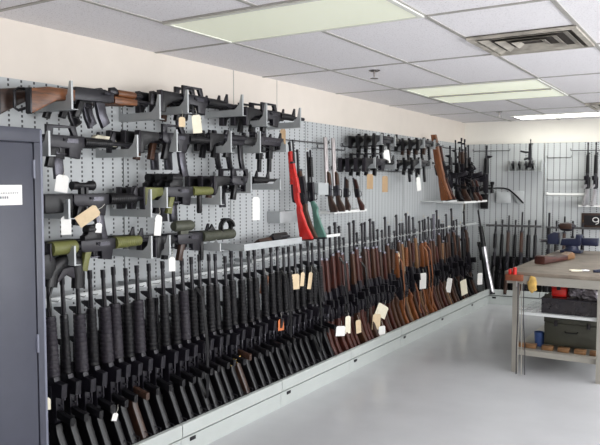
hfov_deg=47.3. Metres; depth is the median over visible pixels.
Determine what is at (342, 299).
magazine
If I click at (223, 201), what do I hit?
magazine
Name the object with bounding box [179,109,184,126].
paper tag
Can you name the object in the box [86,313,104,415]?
rifle
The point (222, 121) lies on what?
rifle
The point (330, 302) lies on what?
magazine
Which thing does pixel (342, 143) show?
support bar
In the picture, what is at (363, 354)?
rack base
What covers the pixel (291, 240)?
shelf
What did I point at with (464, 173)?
magazine
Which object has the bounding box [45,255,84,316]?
rifle
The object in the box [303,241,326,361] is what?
rifle
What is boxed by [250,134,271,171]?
gun
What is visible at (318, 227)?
rifle
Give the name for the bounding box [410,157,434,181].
gun
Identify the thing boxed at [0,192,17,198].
print
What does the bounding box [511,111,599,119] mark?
recessed light
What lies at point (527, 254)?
rifle
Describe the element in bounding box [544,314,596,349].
case
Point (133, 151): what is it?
bracket
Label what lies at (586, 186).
rifle
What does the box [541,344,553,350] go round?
wood block
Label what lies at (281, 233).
pistol
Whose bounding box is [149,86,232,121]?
rifle
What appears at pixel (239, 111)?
bracket
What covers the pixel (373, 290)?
magazine
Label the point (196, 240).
rifle
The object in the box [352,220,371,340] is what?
rifle
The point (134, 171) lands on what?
pegboard panel
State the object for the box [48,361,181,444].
rack base
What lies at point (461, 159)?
rifle
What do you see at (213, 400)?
rifle
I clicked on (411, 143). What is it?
gun
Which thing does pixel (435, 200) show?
tray
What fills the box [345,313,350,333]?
paper tag
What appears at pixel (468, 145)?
rifle
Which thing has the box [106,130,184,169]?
rifle
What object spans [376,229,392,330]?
rifle
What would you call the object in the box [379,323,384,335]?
paper tag
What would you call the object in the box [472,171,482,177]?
magazine
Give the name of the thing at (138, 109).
rifle
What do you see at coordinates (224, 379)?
rifle
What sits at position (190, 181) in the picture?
rifle
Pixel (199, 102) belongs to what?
rifle
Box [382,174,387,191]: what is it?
paper tag
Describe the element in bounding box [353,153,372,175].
rifle
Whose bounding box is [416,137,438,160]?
gun
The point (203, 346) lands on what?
rifle
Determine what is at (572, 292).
wrapped bundle
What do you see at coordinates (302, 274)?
paper tag
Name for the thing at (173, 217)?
magazine
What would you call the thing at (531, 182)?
pegboard panel
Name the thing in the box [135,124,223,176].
rifle
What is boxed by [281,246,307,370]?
rifle
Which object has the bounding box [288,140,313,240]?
rifle
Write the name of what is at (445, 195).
rifle
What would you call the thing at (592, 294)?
wrapped bundle
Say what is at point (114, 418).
paper tag
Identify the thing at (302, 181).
rifle
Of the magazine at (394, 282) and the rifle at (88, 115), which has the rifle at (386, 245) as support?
the magazine at (394, 282)
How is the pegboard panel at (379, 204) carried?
attached to the wall at (29, 52)
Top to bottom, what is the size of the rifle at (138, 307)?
1.002 m
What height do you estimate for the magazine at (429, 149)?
0.170 m
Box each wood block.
[518,341,526,347]
[526,342,536,348]
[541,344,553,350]
[557,346,569,352]
[574,348,586,354]
[589,350,595,356]
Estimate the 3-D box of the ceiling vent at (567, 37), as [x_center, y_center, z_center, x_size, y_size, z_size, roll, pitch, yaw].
[1.369,-1.063,4.043,0.600,0.022,0.600,2,4,32]
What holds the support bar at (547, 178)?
attached to the pegboard panel at (574, 167)
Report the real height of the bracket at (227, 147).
0.140 m
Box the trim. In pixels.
[233,70,233,103]
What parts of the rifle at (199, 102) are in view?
carry handle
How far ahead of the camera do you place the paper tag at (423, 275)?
7.32 m
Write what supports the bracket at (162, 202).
attached to the pegboard panel at (134, 171)
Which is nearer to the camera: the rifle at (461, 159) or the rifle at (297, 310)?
the rifle at (297, 310)
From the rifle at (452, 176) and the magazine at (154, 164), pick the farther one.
the rifle at (452, 176)
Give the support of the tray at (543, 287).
on the rack base at (542, 293)
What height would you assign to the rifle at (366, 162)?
0.213 m
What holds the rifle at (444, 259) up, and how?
on the rack base at (457, 310)
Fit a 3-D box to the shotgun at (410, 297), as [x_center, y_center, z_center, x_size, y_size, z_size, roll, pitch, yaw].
[1.162,0.526,7.174,0.228,1.106,0.049,2,4,28]
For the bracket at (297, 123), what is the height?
0.150 m
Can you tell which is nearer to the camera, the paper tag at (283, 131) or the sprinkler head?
the sprinkler head
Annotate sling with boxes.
[415,283,422,312]
[422,289,430,312]
[428,284,434,311]
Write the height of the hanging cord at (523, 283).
0.763 m
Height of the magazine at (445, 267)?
0.074 m
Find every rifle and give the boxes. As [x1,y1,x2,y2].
[0,87,133,126]
[13,87,147,128]
[25,86,155,127]
[42,124,132,167]
[43,181,153,238]
[43,186,133,223]
[44,227,134,257]
[45,224,158,279]
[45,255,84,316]
[46,287,74,444]
[52,132,117,178]
[54,277,88,444]
[57,186,127,217]
[57,339,78,435]
[69,288,102,444]
[70,336,89,433]
[81,270,114,444]
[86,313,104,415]
[95,269,130,444]
[97,309,104,422]
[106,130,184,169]
[106,266,139,444]
[116,174,167,221]
[117,268,150,441]
[120,130,195,169]
[121,304,123,358]
[127,173,199,221]
[129,265,160,435]
[135,91,220,129]
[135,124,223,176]
[136,223,208,259]
[139,173,223,213]
[140,263,173,432]
[144,299,162,403]
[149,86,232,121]
[152,218,235,260]
[154,261,186,426]
[154,297,173,400]
[157,85,237,120]
[159,315,173,382]
[165,271,197,420]
[176,258,205,416]
[185,173,243,207]
[185,257,214,411]
[194,254,221,408]
[197,168,257,199]
[202,254,230,405]
[210,168,276,199]
[211,254,236,401]
[218,256,246,398]
[219,103,283,136]
[220,301,223,327]
[223,251,252,394]
[230,102,283,136]
[234,251,261,391]
[237,281,238,324]
[242,102,304,132]
[243,250,269,387]
[251,250,274,384]
[257,248,283,382]
[265,247,290,378]
[273,246,296,375]
[279,247,302,372]
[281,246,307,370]
[287,246,313,367]
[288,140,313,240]
[295,149,317,238]
[297,244,318,365]
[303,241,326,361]
[306,148,326,238]
[310,243,330,359]
[314,241,336,358]
[317,239,337,354]
[322,239,341,353]
[323,137,337,211]
[327,226,348,351]
[331,138,345,211]
[333,222,353,348]
[337,226,356,346]
[338,153,370,175]
[342,237,360,345]
[345,153,377,175]
[347,222,367,343]
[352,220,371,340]
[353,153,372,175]
[355,232,373,338]
[360,223,379,337]
[362,153,399,175]
[363,222,379,331]
[368,219,386,333]
[371,221,390,332]
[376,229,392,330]
[380,230,396,329]
[383,217,401,327]
[391,215,412,322]
[393,231,409,324]
[398,223,413,320]
[404,213,422,318]
[411,217,427,315]
[418,221,433,313]
[421,220,437,311]
[427,216,441,308]
[430,218,444,308]
[431,134,452,200]
[435,210,451,305]
[439,144,455,199]
[440,224,453,303]
[444,214,459,301]
[445,146,467,200]
[450,208,465,298]
[451,140,464,197]
[455,219,468,296]
[457,138,473,200]
[460,227,473,296]
[462,139,476,200]
[462,211,477,293]
[464,147,482,199]
[467,145,478,200]
[475,145,493,208]
[497,219,503,289]
[503,215,510,294]
[511,220,516,289]
[516,212,523,294]
[524,220,530,290]
[532,220,536,291]
[554,221,557,250]
[562,216,566,248]
[582,142,589,205]
[590,142,597,205]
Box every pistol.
[254,235,289,242]
[269,232,287,236]
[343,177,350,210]
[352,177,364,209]
[470,179,477,200]
[474,179,481,200]
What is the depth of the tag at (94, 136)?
3.74 m
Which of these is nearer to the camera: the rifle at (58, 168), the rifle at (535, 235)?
the rifle at (58, 168)
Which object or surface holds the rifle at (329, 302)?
on the rack base at (295, 386)
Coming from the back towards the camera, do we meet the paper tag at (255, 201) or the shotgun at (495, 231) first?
the shotgun at (495, 231)
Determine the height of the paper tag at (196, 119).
0.158 m
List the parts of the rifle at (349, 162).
carry handle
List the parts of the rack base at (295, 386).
kick panel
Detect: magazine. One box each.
[52,158,63,178]
[67,103,81,126]
[82,103,96,128]
[94,102,109,127]
[94,215,107,238]
[150,153,158,169]
[160,208,167,221]
[164,152,172,169]
[169,205,177,221]
[177,152,188,176]
[214,153,221,169]
[219,194,225,207]
[226,153,232,168]
[237,145,244,168]
[257,159,261,171]
[267,159,271,171]
[326,300,334,307]
[334,300,339,307]
[338,296,346,303]
[348,294,354,301]
[351,298,358,304]
[358,292,365,298]
[361,288,369,295]
[370,286,377,293]
[377,285,384,291]
[381,284,388,290]
[387,144,390,159]
[392,280,399,286]
[408,168,411,181]
[414,273,420,279]
[422,167,425,181]
[428,147,430,160]
[435,270,440,275]
[443,265,449,270]
[452,262,458,267]
[456,171,467,177]
[458,260,463,265]
[464,165,473,171]
[470,257,475,262]
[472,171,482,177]
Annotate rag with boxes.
[527,276,536,292]
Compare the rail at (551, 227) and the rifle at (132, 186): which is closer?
the rifle at (132, 186)
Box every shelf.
[206,235,301,250]
[518,325,595,364]
[519,301,596,321]
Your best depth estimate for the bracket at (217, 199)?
4.44 m
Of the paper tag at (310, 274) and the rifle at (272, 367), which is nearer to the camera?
the rifle at (272, 367)
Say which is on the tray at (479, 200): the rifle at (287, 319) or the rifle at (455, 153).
the rifle at (455, 153)
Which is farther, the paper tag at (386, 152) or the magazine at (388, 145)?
the magazine at (388, 145)
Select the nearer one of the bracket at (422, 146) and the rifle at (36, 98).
the rifle at (36, 98)
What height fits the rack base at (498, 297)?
0.600 m
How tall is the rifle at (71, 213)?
0.205 m
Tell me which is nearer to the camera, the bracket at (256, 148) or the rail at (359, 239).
the bracket at (256, 148)
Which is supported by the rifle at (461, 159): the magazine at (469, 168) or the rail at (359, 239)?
the magazine at (469, 168)
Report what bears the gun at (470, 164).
on the tray at (479, 200)
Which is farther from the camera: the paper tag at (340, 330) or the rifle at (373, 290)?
the rifle at (373, 290)
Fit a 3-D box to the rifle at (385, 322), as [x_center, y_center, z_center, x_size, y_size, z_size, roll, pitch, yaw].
[0.782,0.548,6.561,0.231,1.117,0.087,2,4,30]
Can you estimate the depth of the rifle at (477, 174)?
8.86 m
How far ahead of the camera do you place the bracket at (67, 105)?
3.42 m
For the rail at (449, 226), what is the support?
attached to the pegboard panel at (412, 205)
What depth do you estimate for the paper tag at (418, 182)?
7.18 m
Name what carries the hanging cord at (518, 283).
hanging from the workbench
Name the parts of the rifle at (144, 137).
carry handle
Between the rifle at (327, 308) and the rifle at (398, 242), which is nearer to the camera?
the rifle at (327, 308)
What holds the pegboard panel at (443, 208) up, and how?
attached to the wall at (29, 52)
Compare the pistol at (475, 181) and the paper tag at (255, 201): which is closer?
the paper tag at (255, 201)
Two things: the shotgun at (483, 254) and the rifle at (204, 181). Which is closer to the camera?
the rifle at (204, 181)
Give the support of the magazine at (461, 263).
on the rifle at (460, 263)
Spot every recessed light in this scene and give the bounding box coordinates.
[163,0,423,43]
[402,79,567,102]
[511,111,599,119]
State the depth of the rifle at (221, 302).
4.86 m
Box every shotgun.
[388,225,404,325]
[401,220,418,320]
[408,216,425,316]
[414,228,429,314]
[424,219,440,309]
[432,214,447,306]
[438,219,451,303]
[442,221,457,302]
[449,229,462,300]
[453,220,467,297]
[460,222,474,294]
[465,226,477,291]
[477,210,494,294]
[490,221,496,293]
[544,210,550,295]
[580,223,583,249]
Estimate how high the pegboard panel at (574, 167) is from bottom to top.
2.030 m
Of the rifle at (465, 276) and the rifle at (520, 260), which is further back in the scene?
the rifle at (520, 260)
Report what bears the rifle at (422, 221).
on the rack base at (457, 310)
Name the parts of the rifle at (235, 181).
carry handle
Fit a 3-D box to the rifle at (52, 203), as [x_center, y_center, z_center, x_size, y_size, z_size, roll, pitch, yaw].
[-1.057,-0.056,3.651,0.066,0.332,0.772,2,4,32]
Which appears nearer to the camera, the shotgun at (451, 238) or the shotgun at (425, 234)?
the shotgun at (425, 234)
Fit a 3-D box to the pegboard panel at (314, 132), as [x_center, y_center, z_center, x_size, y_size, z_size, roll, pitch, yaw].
[0.302,0.117,6.402,0.055,2.030,1.042,2,4,32]
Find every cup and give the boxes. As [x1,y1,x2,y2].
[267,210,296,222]
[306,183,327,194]
[534,331,543,346]
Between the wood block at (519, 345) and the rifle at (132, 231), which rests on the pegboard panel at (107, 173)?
the rifle at (132, 231)
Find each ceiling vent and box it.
[466,25,594,56]
[585,102,599,109]
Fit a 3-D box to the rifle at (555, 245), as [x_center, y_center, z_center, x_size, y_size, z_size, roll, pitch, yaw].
[3.315,0.475,8.897,0.051,0.990,0.351,1,4,23]
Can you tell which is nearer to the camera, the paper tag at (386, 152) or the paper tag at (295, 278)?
the paper tag at (295, 278)
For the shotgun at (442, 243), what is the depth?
8.06 m
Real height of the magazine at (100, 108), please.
0.134 m
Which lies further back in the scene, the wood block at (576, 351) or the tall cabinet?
the wood block at (576, 351)
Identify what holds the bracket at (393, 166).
attached to the pegboard panel at (379, 204)
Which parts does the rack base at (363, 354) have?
kick panel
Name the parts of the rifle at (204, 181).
carry handle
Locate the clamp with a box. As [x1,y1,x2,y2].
[505,267,523,286]
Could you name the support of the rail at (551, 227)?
attached to the pegboard panel at (574, 167)
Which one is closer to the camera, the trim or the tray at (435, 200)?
the trim
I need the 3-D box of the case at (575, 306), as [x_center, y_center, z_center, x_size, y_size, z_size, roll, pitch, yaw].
[2.296,0.689,5.763,0.452,0.128,0.336,2,4,32]
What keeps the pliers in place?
on the workbench
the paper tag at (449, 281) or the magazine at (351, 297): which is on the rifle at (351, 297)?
the magazine at (351, 297)
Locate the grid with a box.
[0,0,599,122]
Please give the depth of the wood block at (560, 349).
5.72 m
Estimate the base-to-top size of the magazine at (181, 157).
0.165 m
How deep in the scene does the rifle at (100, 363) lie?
3.88 m
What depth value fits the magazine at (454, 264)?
8.24 m
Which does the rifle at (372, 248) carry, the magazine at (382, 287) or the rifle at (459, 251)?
the magazine at (382, 287)
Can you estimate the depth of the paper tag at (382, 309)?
6.44 m
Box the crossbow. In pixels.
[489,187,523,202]
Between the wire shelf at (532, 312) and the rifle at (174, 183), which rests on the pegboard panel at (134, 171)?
the rifle at (174, 183)
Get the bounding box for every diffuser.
[408,80,549,95]
[436,89,562,102]
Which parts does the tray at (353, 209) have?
shelf plate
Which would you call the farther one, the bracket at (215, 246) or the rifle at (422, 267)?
the rifle at (422, 267)
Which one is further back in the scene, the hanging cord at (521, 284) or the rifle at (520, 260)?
the rifle at (520, 260)
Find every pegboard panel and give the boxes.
[0,77,123,362]
[122,106,230,322]
[230,120,304,309]
[305,121,360,289]
[360,129,403,255]
[403,136,436,270]
[437,141,463,245]
[465,143,544,290]
[543,142,599,254]
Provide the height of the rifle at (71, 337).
0.773 m
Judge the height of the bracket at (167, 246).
0.120 m
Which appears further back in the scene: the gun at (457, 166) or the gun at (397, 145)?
the gun at (457, 166)
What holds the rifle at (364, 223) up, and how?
on the rack base at (363, 354)
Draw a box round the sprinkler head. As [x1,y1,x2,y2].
[368,69,379,78]
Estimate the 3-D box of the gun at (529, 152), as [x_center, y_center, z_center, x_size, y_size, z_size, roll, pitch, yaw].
[2.977,-0.905,8.996,0.159,0.372,0.029,1,4,23]
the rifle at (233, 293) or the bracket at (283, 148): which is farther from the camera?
the bracket at (283, 148)
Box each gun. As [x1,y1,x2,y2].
[185,130,234,169]
[194,130,245,168]
[206,130,256,168]
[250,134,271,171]
[261,133,283,171]
[348,134,364,153]
[355,133,372,152]
[364,133,389,152]
[372,133,401,159]
[394,138,414,159]
[395,158,416,181]
[401,138,421,159]
[403,157,423,177]
[408,138,428,159]
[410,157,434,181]
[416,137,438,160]
[452,156,471,201]
[468,158,484,200]
[520,139,532,167]
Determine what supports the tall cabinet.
on the floor
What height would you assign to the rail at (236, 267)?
0.029 m
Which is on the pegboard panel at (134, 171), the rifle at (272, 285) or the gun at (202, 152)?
the gun at (202, 152)
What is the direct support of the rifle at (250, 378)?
on the rack base at (205, 428)
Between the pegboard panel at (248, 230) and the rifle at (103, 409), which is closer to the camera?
the rifle at (103, 409)
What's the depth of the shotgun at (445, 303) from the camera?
7.91 m
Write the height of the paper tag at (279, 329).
0.130 m
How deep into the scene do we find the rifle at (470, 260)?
8.80 m
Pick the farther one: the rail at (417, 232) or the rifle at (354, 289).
the rail at (417, 232)
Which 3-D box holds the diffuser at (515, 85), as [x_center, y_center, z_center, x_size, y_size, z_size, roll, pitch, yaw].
[1.569,-1.186,6.057,1.130,0.007,0.565,2,4,32]
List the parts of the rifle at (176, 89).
carry handle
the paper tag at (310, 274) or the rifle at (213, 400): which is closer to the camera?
the rifle at (213, 400)
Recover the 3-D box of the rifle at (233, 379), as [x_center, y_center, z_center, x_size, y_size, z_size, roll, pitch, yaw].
[-0.456,0.720,4.570,0.228,0.993,0.059,2,4,34]
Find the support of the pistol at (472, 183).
on the tray at (479, 200)
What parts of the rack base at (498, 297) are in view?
kick panel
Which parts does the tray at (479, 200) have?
plate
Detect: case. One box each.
[541,292,596,317]
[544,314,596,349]
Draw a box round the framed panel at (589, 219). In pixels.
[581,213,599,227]
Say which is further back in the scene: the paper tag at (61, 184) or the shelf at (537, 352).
the shelf at (537, 352)
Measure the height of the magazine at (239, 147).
0.170 m
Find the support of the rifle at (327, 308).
on the rack base at (295, 386)
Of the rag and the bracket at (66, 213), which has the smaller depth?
the bracket at (66, 213)
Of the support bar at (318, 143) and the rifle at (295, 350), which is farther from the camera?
the support bar at (318, 143)
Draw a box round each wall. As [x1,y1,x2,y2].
[0,17,464,210]
[464,118,599,233]
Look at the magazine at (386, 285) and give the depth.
6.54 m
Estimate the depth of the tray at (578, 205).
8.78 m
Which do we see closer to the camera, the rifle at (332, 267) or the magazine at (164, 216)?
the magazine at (164, 216)
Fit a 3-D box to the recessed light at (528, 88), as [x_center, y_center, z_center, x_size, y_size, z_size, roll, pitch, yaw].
[1.729,-1.195,6.314,1.180,0.020,1.220,2,4,32]
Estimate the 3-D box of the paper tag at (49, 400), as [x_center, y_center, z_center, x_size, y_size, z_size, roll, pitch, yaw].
[-1.216,0.847,3.280,0.042,0.105,0.008,-3,4,-37]
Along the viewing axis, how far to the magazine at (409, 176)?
7.42 m
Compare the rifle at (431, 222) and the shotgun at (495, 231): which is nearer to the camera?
the rifle at (431, 222)
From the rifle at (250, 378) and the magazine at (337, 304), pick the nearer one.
the rifle at (250, 378)
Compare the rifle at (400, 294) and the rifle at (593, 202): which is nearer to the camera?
the rifle at (400, 294)
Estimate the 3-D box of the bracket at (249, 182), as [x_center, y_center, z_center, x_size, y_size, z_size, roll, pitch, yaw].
[-0.465,-0.281,4.786,0.330,0.150,0.042,2,4,32]
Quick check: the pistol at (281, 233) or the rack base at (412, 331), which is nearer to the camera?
the pistol at (281, 233)
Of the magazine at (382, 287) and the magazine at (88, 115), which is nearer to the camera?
the magazine at (88, 115)
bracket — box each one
[28,81,77,112]
[42,131,54,156]
[44,199,74,218]
[54,246,80,265]
[96,135,142,157]
[110,189,151,216]
[110,234,154,258]
[118,94,164,121]
[126,187,171,207]
[129,235,173,255]
[144,129,180,152]
[147,89,191,114]
[183,186,224,204]
[186,240,223,250]
[192,131,234,153]
[204,94,244,118]
[213,171,251,192]
[222,131,262,153]
[229,103,268,127]
[251,142,288,151]
[252,179,282,189]
[266,108,302,129]
[344,157,375,168]
[347,134,383,145]
[361,136,395,146]
[377,159,396,168]
[392,138,424,148]
[399,159,420,167]
[400,159,432,168]
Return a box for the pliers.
[569,269,588,271]
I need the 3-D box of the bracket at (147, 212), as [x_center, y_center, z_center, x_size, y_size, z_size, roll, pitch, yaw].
[-0.974,-0.114,3.980,0.330,0.160,0.042,2,4,32]
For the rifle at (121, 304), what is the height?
0.773 m
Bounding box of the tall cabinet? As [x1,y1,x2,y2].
[0,126,48,444]
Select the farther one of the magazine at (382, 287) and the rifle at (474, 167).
the rifle at (474, 167)
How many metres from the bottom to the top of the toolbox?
0.105 m
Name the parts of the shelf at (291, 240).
plate, shelf plate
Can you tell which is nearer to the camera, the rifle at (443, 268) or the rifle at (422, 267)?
the rifle at (422, 267)
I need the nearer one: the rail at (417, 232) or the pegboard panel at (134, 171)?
the pegboard panel at (134, 171)
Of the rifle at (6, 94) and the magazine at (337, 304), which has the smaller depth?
the rifle at (6, 94)
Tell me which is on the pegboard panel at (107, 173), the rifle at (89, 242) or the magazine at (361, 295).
the rifle at (89, 242)
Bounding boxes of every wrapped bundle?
[567,288,582,297]
[581,289,597,299]
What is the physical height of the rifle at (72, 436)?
1.004 m
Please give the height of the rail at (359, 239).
0.029 m
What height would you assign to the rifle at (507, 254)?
1.044 m
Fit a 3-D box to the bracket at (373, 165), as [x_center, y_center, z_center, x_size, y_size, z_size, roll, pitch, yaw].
[0.537,-0.551,6.340,0.370,0.100,0.042,2,4,32]
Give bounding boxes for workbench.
[505,249,599,383]
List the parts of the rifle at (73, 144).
carry handle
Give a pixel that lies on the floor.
(454, 384)
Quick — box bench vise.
[538,231,598,252]
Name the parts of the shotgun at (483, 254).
rail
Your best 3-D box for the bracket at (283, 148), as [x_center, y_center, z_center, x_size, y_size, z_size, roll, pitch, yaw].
[-0.232,-0.565,5.143,0.330,0.075,0.042,2,4,32]
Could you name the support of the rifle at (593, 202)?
on the tray at (578, 205)
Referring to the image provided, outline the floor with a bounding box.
[208,303,599,444]
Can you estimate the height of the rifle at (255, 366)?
1.014 m
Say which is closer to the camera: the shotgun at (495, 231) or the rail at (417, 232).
the rail at (417, 232)
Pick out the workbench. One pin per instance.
(556, 274)
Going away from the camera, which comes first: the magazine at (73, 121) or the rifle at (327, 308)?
the magazine at (73, 121)
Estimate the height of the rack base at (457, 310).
0.600 m
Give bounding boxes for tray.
[298,233,339,237]
[319,208,366,213]
[420,200,456,201]
[436,200,486,203]
[540,286,597,298]
[578,205,599,206]
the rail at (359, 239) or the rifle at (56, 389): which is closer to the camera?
the rifle at (56, 389)
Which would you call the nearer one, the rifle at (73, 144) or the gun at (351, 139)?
the rifle at (73, 144)
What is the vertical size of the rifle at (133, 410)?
1.005 m
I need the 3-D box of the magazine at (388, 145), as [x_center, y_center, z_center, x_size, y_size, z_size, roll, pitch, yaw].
[0.857,-0.674,6.571,0.020,0.170,0.070,2,4,32]
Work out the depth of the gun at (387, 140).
6.44 m
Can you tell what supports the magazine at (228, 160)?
on the gun at (197, 147)
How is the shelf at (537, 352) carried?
attached to the workbench
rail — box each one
[51,281,145,303]
[130,263,252,285]
[235,248,325,263]
[309,238,379,249]
[366,231,420,239]
[404,225,453,231]
[455,222,478,227]
[486,224,541,227]
[546,226,599,229]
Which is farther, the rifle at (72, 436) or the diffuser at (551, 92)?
the diffuser at (551, 92)
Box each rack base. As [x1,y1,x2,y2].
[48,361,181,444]
[179,320,281,444]
[261,310,350,406]
[348,315,401,372]
[399,311,439,347]
[438,297,470,327]
[469,287,494,312]
[488,256,541,306]
[540,286,597,305]
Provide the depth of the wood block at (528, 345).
5.87 m
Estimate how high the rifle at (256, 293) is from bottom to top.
0.997 m
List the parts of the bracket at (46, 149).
cradle plate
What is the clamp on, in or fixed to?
attached to the workbench
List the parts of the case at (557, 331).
lid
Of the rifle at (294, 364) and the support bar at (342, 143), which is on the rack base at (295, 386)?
the rifle at (294, 364)
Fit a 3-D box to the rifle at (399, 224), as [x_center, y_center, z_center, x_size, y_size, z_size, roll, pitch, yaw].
[1.096,0.543,7.080,0.216,1.067,0.087,3,4,38]
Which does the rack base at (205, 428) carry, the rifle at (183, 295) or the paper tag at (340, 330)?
the rifle at (183, 295)
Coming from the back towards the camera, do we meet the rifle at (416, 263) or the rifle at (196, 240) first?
the rifle at (416, 263)
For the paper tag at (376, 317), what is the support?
hanging from the rifle at (373, 290)
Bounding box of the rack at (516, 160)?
[509,160,541,171]
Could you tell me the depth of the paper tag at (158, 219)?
3.95 m
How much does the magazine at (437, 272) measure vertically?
0.069 m
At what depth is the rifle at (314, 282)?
5.53 m
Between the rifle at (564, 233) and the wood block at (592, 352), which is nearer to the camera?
the wood block at (592, 352)
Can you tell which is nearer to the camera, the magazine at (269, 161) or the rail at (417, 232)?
the magazine at (269, 161)
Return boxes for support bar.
[286,139,328,144]
[311,145,345,150]
[331,166,414,172]
[342,143,419,153]
[473,149,509,151]
[546,192,584,195]
[547,178,583,179]
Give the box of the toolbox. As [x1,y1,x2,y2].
[551,286,567,296]
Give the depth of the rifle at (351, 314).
6.07 m
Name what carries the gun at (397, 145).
on the bracket at (422, 146)
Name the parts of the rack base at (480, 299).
kick panel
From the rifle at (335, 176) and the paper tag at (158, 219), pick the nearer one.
the paper tag at (158, 219)
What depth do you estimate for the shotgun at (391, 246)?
6.87 m
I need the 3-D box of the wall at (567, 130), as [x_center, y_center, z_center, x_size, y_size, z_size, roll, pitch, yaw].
[4.980,-0.113,8.553,6.500,2.440,0.081,1,4,23]
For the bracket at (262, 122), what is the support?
attached to the pegboard panel at (134, 171)
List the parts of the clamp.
knob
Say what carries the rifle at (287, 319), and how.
on the rack base at (295, 386)
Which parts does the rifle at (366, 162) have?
carry handle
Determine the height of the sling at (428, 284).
0.312 m
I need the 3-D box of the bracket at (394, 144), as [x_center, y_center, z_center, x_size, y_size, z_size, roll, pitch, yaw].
[0.770,-0.792,6.700,0.370,0.100,0.042,2,4,32]
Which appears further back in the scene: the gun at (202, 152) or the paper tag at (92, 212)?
the gun at (202, 152)
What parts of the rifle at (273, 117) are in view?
carry handle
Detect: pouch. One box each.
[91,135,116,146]
[558,222,575,230]
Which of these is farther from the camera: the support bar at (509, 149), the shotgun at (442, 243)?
the support bar at (509, 149)
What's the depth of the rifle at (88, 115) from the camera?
3.63 m
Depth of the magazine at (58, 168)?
3.54 m
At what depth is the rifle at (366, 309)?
6.29 m
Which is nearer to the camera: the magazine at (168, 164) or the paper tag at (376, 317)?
the magazine at (168, 164)
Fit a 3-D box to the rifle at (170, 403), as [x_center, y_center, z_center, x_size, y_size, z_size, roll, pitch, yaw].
[-0.774,0.736,4.062,0.233,1.013,0.060,2,4,36]
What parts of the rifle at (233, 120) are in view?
carry handle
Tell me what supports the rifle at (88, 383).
on the rack base at (171, 436)
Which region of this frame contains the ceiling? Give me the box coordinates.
[0,0,599,122]
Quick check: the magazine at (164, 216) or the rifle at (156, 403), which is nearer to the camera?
the rifle at (156, 403)
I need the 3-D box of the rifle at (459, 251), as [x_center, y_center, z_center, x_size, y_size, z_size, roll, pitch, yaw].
[2.032,0.475,8.573,0.216,1.029,0.084,2,4,35]
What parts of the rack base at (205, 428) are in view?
kick panel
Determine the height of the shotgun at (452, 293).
1.033 m
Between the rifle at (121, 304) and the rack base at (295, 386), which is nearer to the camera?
the rifle at (121, 304)
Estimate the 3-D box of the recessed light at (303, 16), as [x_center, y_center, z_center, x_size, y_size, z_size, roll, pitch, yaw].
[-0.047,-1.038,3.513,1.220,0.012,0.580,2,4,32]
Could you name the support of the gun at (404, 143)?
on the bracket at (422, 146)
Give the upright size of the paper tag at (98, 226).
0.098 m
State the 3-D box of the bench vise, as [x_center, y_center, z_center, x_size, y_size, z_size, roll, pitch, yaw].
[2.873,0.209,7.332,0.600,0.216,0.192,2,4,32]
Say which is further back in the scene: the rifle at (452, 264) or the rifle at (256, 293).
the rifle at (452, 264)
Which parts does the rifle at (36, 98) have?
butt plate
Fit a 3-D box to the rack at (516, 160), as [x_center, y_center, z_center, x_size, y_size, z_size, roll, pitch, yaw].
[3.003,-0.759,9.124,0.430,0.156,0.160,1,4,23]
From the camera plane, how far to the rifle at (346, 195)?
6.29 m
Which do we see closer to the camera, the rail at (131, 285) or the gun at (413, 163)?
the rail at (131, 285)
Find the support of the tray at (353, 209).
attached to the pegboard panel at (314, 132)
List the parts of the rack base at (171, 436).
kick panel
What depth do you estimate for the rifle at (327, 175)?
5.98 m
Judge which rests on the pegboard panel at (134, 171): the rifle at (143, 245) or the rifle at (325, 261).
the rifle at (143, 245)
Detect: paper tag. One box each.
[48,397,50,409]
[54,169,68,192]
[61,216,70,234]
[75,204,104,227]
[95,215,101,232]
[111,410,117,420]
[154,207,161,235]
[169,249,174,271]
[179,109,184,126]
[192,109,201,132]
[252,193,259,219]
[278,315,283,330]
[280,129,285,143]
[292,271,298,289]
[300,267,304,285]
[307,266,312,288]
[336,322,344,335]
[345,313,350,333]
[356,315,360,333]
[367,171,372,188]
[372,311,380,328]
[375,303,387,318]
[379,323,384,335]
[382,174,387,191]
[383,146,390,162]
[416,173,420,190]
[420,273,425,288]
[446,275,451,292]
[460,279,467,295]
[477,273,481,284]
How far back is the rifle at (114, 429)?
3.68 m
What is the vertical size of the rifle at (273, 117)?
0.213 m
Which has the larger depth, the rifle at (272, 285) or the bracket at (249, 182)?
the rifle at (272, 285)
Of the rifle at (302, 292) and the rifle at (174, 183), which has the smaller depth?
the rifle at (174, 183)
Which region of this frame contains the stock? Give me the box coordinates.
[534,251,574,263]
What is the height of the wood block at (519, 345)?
0.037 m
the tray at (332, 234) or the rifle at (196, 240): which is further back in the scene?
the tray at (332, 234)
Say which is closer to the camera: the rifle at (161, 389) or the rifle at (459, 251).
the rifle at (161, 389)
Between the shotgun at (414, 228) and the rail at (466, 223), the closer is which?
the shotgun at (414, 228)
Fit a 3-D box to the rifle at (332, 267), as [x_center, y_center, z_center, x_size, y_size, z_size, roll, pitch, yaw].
[0.323,0.591,5.830,0.230,1.115,0.090,2,4,35]
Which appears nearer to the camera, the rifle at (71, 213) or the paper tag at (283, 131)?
the rifle at (71, 213)
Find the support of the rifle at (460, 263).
on the rack base at (457, 310)

